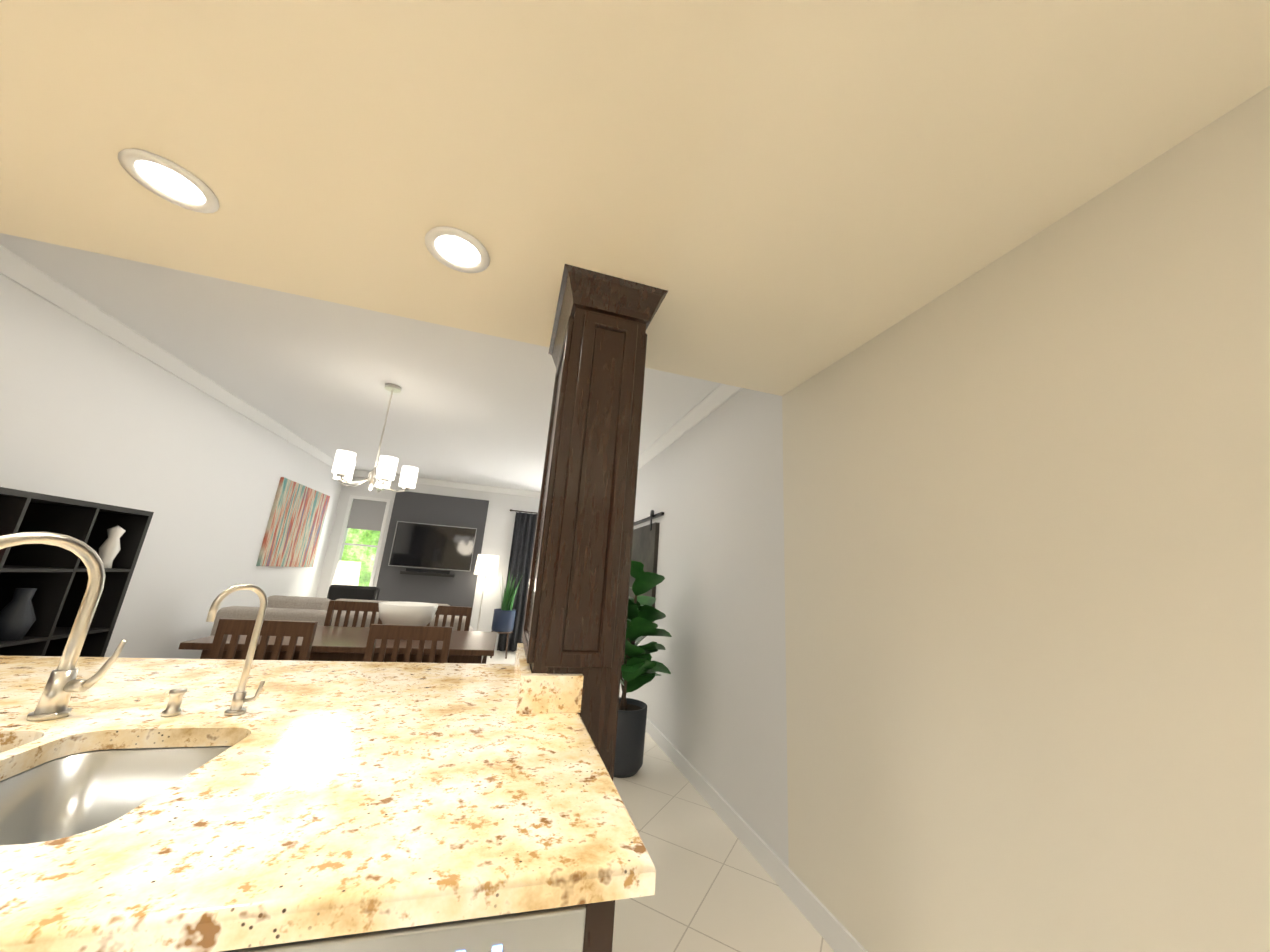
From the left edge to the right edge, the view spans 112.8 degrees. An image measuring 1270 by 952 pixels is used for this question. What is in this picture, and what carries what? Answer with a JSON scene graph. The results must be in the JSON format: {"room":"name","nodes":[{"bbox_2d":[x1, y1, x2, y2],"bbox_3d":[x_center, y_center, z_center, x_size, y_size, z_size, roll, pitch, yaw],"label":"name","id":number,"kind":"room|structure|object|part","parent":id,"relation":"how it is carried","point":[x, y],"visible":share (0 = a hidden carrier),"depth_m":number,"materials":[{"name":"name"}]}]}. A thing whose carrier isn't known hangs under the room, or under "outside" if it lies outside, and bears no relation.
{"room":"dining room and kitchen","nodes":[
{"label":"dining room and kitchen","id":0,"kind":"room"},
{"bbox_2d":[0,274,342,658],"bbox_3d":[-3.332,0.001,1.433,0.100,2.820,11.260,8,-14,-15],"label":"wall","id":1,"kind":"structure","parent":0,"point":[89,413],"depth_m":3.36,"materials":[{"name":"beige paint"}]},
{"bbox_2d":[0,245,333,467],"bbox_3d":[-3.889,-0.662,4.217,0.090,0.090,5.810,8,-14,-15],"label":"crown molding","id":2,"kind":"structure","parent":1,"relation":"attached to","point":[25,274],"depth_m":2.90,"materials":[{"name":"white"}]},
{"bbox_2d":[256,477,329,566],"bbox_3d":[-4.475,0.669,5.607,0.034,1.050,1.400,8,-14,-15],"label":"picture","id":3,"kind":"object","parent":1,"relation":"attached to","point":[294,527],"visible":1,"depth_m":5.45},
{"bbox_2d":[331,560,360,585],"bbox_3d":[-4.316,1.895,6.181,0.480,1.270,0.480,8,-14,-15],"label":"table lamp","id":4,"kind":"object","parent":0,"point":[347,572],"visible":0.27,"depth_m":6.18,"materials":[{"name":"white fabric"}]},
{"bbox_2d":[0,233,720,491],"bbox_3d":[-1.946,-0.480,4.785,4.350,0.100,5.960,8,-14,-15],"label":"ceiling","id":5,"kind":"structure","parent":0,"point":[469,407],"depth_m":3.20,"materials":[{"name":"white paint"}]},
{"bbox_2d":[332,383,418,492],"bbox_3d":[-2.048,-0.309,3.427,0.590,0.889,0.567,8,-14,-15],"label":"chandelier","id":6,"kind":"object","parent":5,"relation":"hanging from","point":[381,477],"visible":1,"depth_m":3.29,"materials":[{"name":"white glass"}]},
{"bbox_2d":[316,476,539,643],"bbox_3d":[-2.864,1.451,7.206,4.350,2.820,0.100,8,-14,-15],"label":"wall","id":7,"kind":"structure","parent":0,"point":[499,529],"depth_m":7.18,"materials":[{"name":"white paint"}]},
{"bbox_2d":[327,495,390,593],"bbox_3d":[-4.409,1.110,6.777,0.600,1.560,0.100,8,-14,-15],"label":"window","id":8,"kind":"structure","parent":7,"relation":"in","point":[341,539],"depth_m":6.79,"materials":[{"name":"white"}]},
{"bbox_2d":[347,499,386,530],"bbox_3d":[-4.375,0.635,6.892,0.490,0.480,0.007,8,-14,-15],"label":"window blind","id":9,"kind":"object","parent":8,"relation":"attached to","point":[366,514],"visible":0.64,"depth_m":6.89,"materials":[{"name":"grey fabric"}]},
{"bbox_2d":[376,490,488,621],"bbox_3d":[-3.369,1.536,6.964,1.480,2.470,0.034,8,-14,-15],"label":"wall","id":10,"kind":"structure","parent":7,"relation":"attached to","point":[457,589],"depth_m":7.02,"materials":[{"name":"grey paint"}]},
{"bbox_2d":[400,568,454,576],"bbox_3d":[-3.362,1.571,6.861,0.790,0.095,0.143,8,-14,-15],"label":"soundbar","id":11,"kind":"object","parent":10,"relation":"attached to","point":[425,572],"visible":1,"depth_m":6.80,"materials":[{"name":"black plastic"}]},
{"bbox_2d":[388,521,476,571],"bbox_3d":[-3.329,1.171,7.003,1.240,0.720,0.058,8,-14,-15],"label":"wall-mounted tv","id":12,"kind":"object","parent":10,"relation":"attached to","point":[427,546],"visible":1,"depth_m":6.97,"materials":[{"name":"black plastic"}]},
{"bbox_2d":[353,470,539,496],"bbox_3d":[-2.753,0.205,7.417,3.960,0.090,0.089,8,-14,-15],"label":"crown molding","id":13,"kind":"structure","parent":7,"relation":"attached to","point":[359,473],"depth_m":7.35,"materials":[{"name":"white"}]},
{"bbox_2d":[510,509,537,513],"bbox_3d":[-1.498,0.710,7.653,1.498,0.040,0.139,8,-14,-15],"label":"curtain rod","id":14,"kind":"object","parent":7,"relation":"attached to","point":[523,511],"visible":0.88,"depth_m":7.47,"materials":[{"name":"brown metal"}]},
{"bbox_2d":[497,512,537,651],"bbox_3d":[-1.928,1.777,7.228,0.520,2.290,0.100,8,-14,-15],"label":"curtain","id":15,"kind":"object","parent":14,"relation":"hanging from","point":[521,552],"visible":0.6,"depth_m":7.25,"materials":[{"name":"black fabric"}]},
{"bbox_2d":[522,264,667,780],"bbox_3d":[-0.241,0.489,1.605,0.399,2.390,0.674,8,-14,-15],"label":"column","id":16,"kind":"structure","parent":0,"point":[575,619],"depth_m":1.44,"materials":[{"name":"brown wood"}]},
{"bbox_2d":[0,0,1269,395],"bbox_3d":[-0.398,-1.392,-0.504,4.150,0.230,5.200,8,-14,-15],"label":"ceiling","id":17,"kind":"structure","parent":0,"point":[778,196],"depth_m":1.08,"materials":[{"name":"beige paint"}]},
{"bbox_2d":[118,148,218,212],"bbox_3d":[-1.426,-0.900,1.298,0.216,0.010,0.216,8,-14,-15],"label":"recessed light","id":18,"kind":"object","parent":17,"relation":"in","point":[168,180],"visible":1,"depth_m":1.29,"materials":[{"name":"white plastic"}]},
{"bbox_2d":[425,226,489,272],"bbox_3d":[-0.626,-0.794,1.493,0.216,0.010,0.216,8,-14,-15],"label":"recessed light","id":19,"kind":"object","parent":17,"relation":"in","point":[457,249],"visible":1,"depth_m":1.49,"materials":[{"name":"white"}]},
{"bbox_2d":[486,651,834,951],"bbox_3d":[-1.399,1.677,1.638,4.350,0.060,11.260,8,-14,-15],"label":"floor","id":20,"kind":"structure","parent":0,"point":[718,888],"depth_m":1.88,"materials":[{"name":"tile"}]},
{"bbox_2d":[0,487,153,656],"bbox_3d":[-3.314,0.793,1.923,0.384,1.520,1.580,8,-14,-15],"label":"cube shelf","id":21,"kind":"object","parent":20,"relation":"on","point":[43,587],"visible":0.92,"depth_m":2.41,"materials":[{"name":"black wood"}]},
{"bbox_2d":[208,618,317,660],"bbox_3d":[-2.181,1.321,2.497,0.460,0.930,0.440,8,-14,-15],"label":"dining chair","id":22,"kind":"object","parent":20,"relation":"on","point":[278,629],"visible":0.17,"depth_m":2.38,"materials":[{"name":"brown wood"}]},
{"bbox_2d":[178,626,497,663],"bbox_3d":[-2.012,1.574,3.100,1.800,0.750,0.940,8,-14,-15],"label":"wood dining table","id":23,"kind":"object","parent":20,"relation":"on","point":[334,643],"visible":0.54,"depth_m":2.89,"materials":[{"name":"brown wood"}]},
{"bbox_2d":[379,601,437,625],"bbox_3d":[-1.806,1.135,3.334,0.430,0.239,0.430,8,-14,-15],"label":"bowl","id":24,"kind":"object","parent":23,"relation":"on","point":[406,613],"visible":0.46,"depth_m":3.20,"materials":[{"name":"white ceramic"}]},
{"bbox_2d":[210,595,472,635],"bbox_3d":[-2.890,1.758,4.424,2.150,0.899,0.950,8,-14,-15],"label":"sofa","id":25,"kind":"object","parent":20,"relation":"on","point":[294,608],"visible":0.1,"depth_m":4.05,"materials":[{"name":"fabric"}]},
{"bbox_2d":[327,584,379,599],"bbox_3d":[-3.818,1.924,5.480,0.640,0.950,0.620,8,-14,-15],"label":"accent chair","id":26,"kind":"object","parent":20,"relation":"on","point":[335,591],"visible":0.04,"depth_m":5.74,"materials":[{"name":"black"}]},
{"bbox_2d":[324,600,382,627],"bbox_3d":[-2.501,1.560,3.565,0.460,0.930,0.440,8,-14,-15],"label":"dining chair","id":27,"kind":"object","parent":20,"relation":"on","point":[357,607],"visible":0.17,"depth_m":3.82,"materials":[{"name":"brown wood"}]},
{"bbox_2d":[220,904,585,951],"bbox_3d":[-0.476,1.040,0.708,0.600,0.862,0.666,8,-14,-15],"label":"dishwasher","id":28,"kind":"object","parent":20,"relation":"on","point":[560,929],"visible":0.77,"depth_m":0.54,"materials":[{"name":"silver metal"}]},
{"bbox_2d":[363,624,452,662],"bbox_3d":[-1.463,1.420,2.690,0.460,0.930,0.440,8,-14,-15],"label":"dining chair","id":29,"kind":"object","parent":20,"relation":"on","point":[410,633],"visible":0.17,"depth_m":2.57,"materials":[{"name":"brown wood"}]},
{"bbox_2d":[426,605,471,630],"bbox_3d":[-1.783,1.659,3.758,0.460,0.930,0.440,8,-14,-15],"label":"dining chair","id":30,"kind":"object","parent":20,"relation":"on","point":[453,611],"visible":0.08,"depth_m":4.05,"materials":[{"name":"brown wood"}]},
{"bbox_2d":[474,554,498,630],"bbox_3d":[-2.492,2.057,6.851,0.380,1.530,0.380,8,-14,-15],"label":"floor lamp","id":31,"kind":"object","parent":20,"relation":"on","point":[486,564],"visible":0.73,"depth_m":6.85,"materials":[{"name":"white fabric"}]},
{"bbox_2d":[490,571,521,658],"bbox_3d":[-2.041,2.167,6.663,0.366,1.293,0.330,8,-14,-15],"label":"snake plant","id":32,"kind":"object","parent":20,"relation":"on","point":[503,619],"visible":0.9,"depth_m":6.55,"materials":[{"name":"green plant"}]},
{"bbox_2d":[583,900,614,951],"bbox_3d":[-1.597,0.906,0.507,2.975,0.869,0.870,8,-14,-15],"label":"base cabinet","id":33,"kind":"object","parent":20,"relation":"on","point":[599,927],"depth_m":0.56,"materials":[{"name":"brown wood"}]},
{"bbox_2d":[0,643,655,951],"bbox_3d":[-1.606,0.471,0.868,3.023,0.138,1.370,8,-14,-15],"label":"countertop","id":34,"kind":"structure","parent":33,"relation":"on","point":[321,799],"depth_m":0.55,"materials":[{"name":"stone"}]},
{"bbox_2d":[0,532,127,720],"bbox_3d":[-1.296,0.326,0.908,0.200,0.404,0.251,8,-14,-15],"label":"faucet","id":35,"kind":"object","parent":34,"relation":"on","point":[63,683],"visible":1,"depth_m":0.97,"materials":[{"name":"silver metal"}]},
{"bbox_2d":[0,746,231,845],"bbox_3d":[-1.170,0.620,0.651,0.780,0.187,0.480,8,-14,-15],"label":"undermount sink","id":36,"kind":"object","parent":34,"relation":"in","point":[68,796],"visible":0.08,"depth_m":0.88,"materials":[{"name":"silver metal"}]},
{"bbox_2d":[161,688,186,716],"bbox_3d":[-1.113,0.546,1.021,0.034,0.057,0.033,8,-14,-15],"label":"soap dispenser","id":37,"kind":"object","parent":34,"relation":"on","point":[173,708],"visible":0.98,"depth_m":1.01,"materials":[{"name":"silver metal"}]},
{"bbox_2d":[206,583,267,715],"bbox_3d":[-0.987,0.430,1.052,0.117,0.314,0.110,8,-14,-15],"label":"filter faucet","id":38,"kind":"object","parent":34,"relation":"on","point":[239,699],"visible":0.98,"depth_m":1.07,"materials":[{"name":"silver metal"}]},
{"bbox_2d":[613,561,671,777],"bbox_3d":[-0.091,1.363,3.120,0.704,1.437,0.804,8,-14,-15],"label":"fiddle leaf fig","id":39,"kind":"object","parent":20,"relation":"on","point":[639,668],"visible":0.6,"depth_m":3.00,"materials":[{"name":"green plant"}]},
{"bbox_2d":[620,86,1269,951],"bbox_3d":[0.736,0.564,2.526,0.100,2.820,11.260,8,-14,-15],"label":"wall","id":40,"kind":"structure","parent":0,"point":[962,596],"depth_m":1.18,"materials":[{"name":"beige paint"}]},
{"bbox_2d":[629,510,663,621],"bbox_3d":[-0.054,1.034,4.928,0.051,1.079,2.000,8,-14,-15],"label":"door","id":41,"kind":"structure","parent":40,"relation":"in","point":[645,546],"depth_m":4.35,"materials":[{"name":"grey wood"}]},
{"bbox_3d":[-0.023,0.613,5.032,0.051,0.209,2.000,8,-14,-15],"label":"barn door rail","id":42,"kind":"part","parent":41,"relation":"part of","materials":[{"name":"black metal"}]},
{"bbox_2d":[638,383,742,469],"bbox_3d":[-0.003,-0.124,5.261,0.090,0.090,5.810,8,-14,-15],"label":"crown molding","id":43,"kind":"structure","parent":40,"relation":"attached to","point":[722,393],"depth_m":3.61,"materials":[{"name":"white"}]},
{"bbox_2d":[619,689,867,951],"bbox_3d":[0.586,1.874,2.188,0.013,0.100,11.060,8,-14,-15],"label":"baseboard","id":44,"kind":"structure","parent":40,"relation":"attached to","point":[833,931],"depth_m":2.00,"materials":[{"name":"white"}]},
{"label":"outside","id":45,"kind":"structure","parent":0,"visible":0},
{"bbox_2d":[341,528,379,585],"bbox_3d":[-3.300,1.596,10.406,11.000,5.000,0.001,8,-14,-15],"label":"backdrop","id":46,"kind":"structure","parent":45,"point":[363,576],"depth_m":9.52,"materials":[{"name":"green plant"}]}
]}

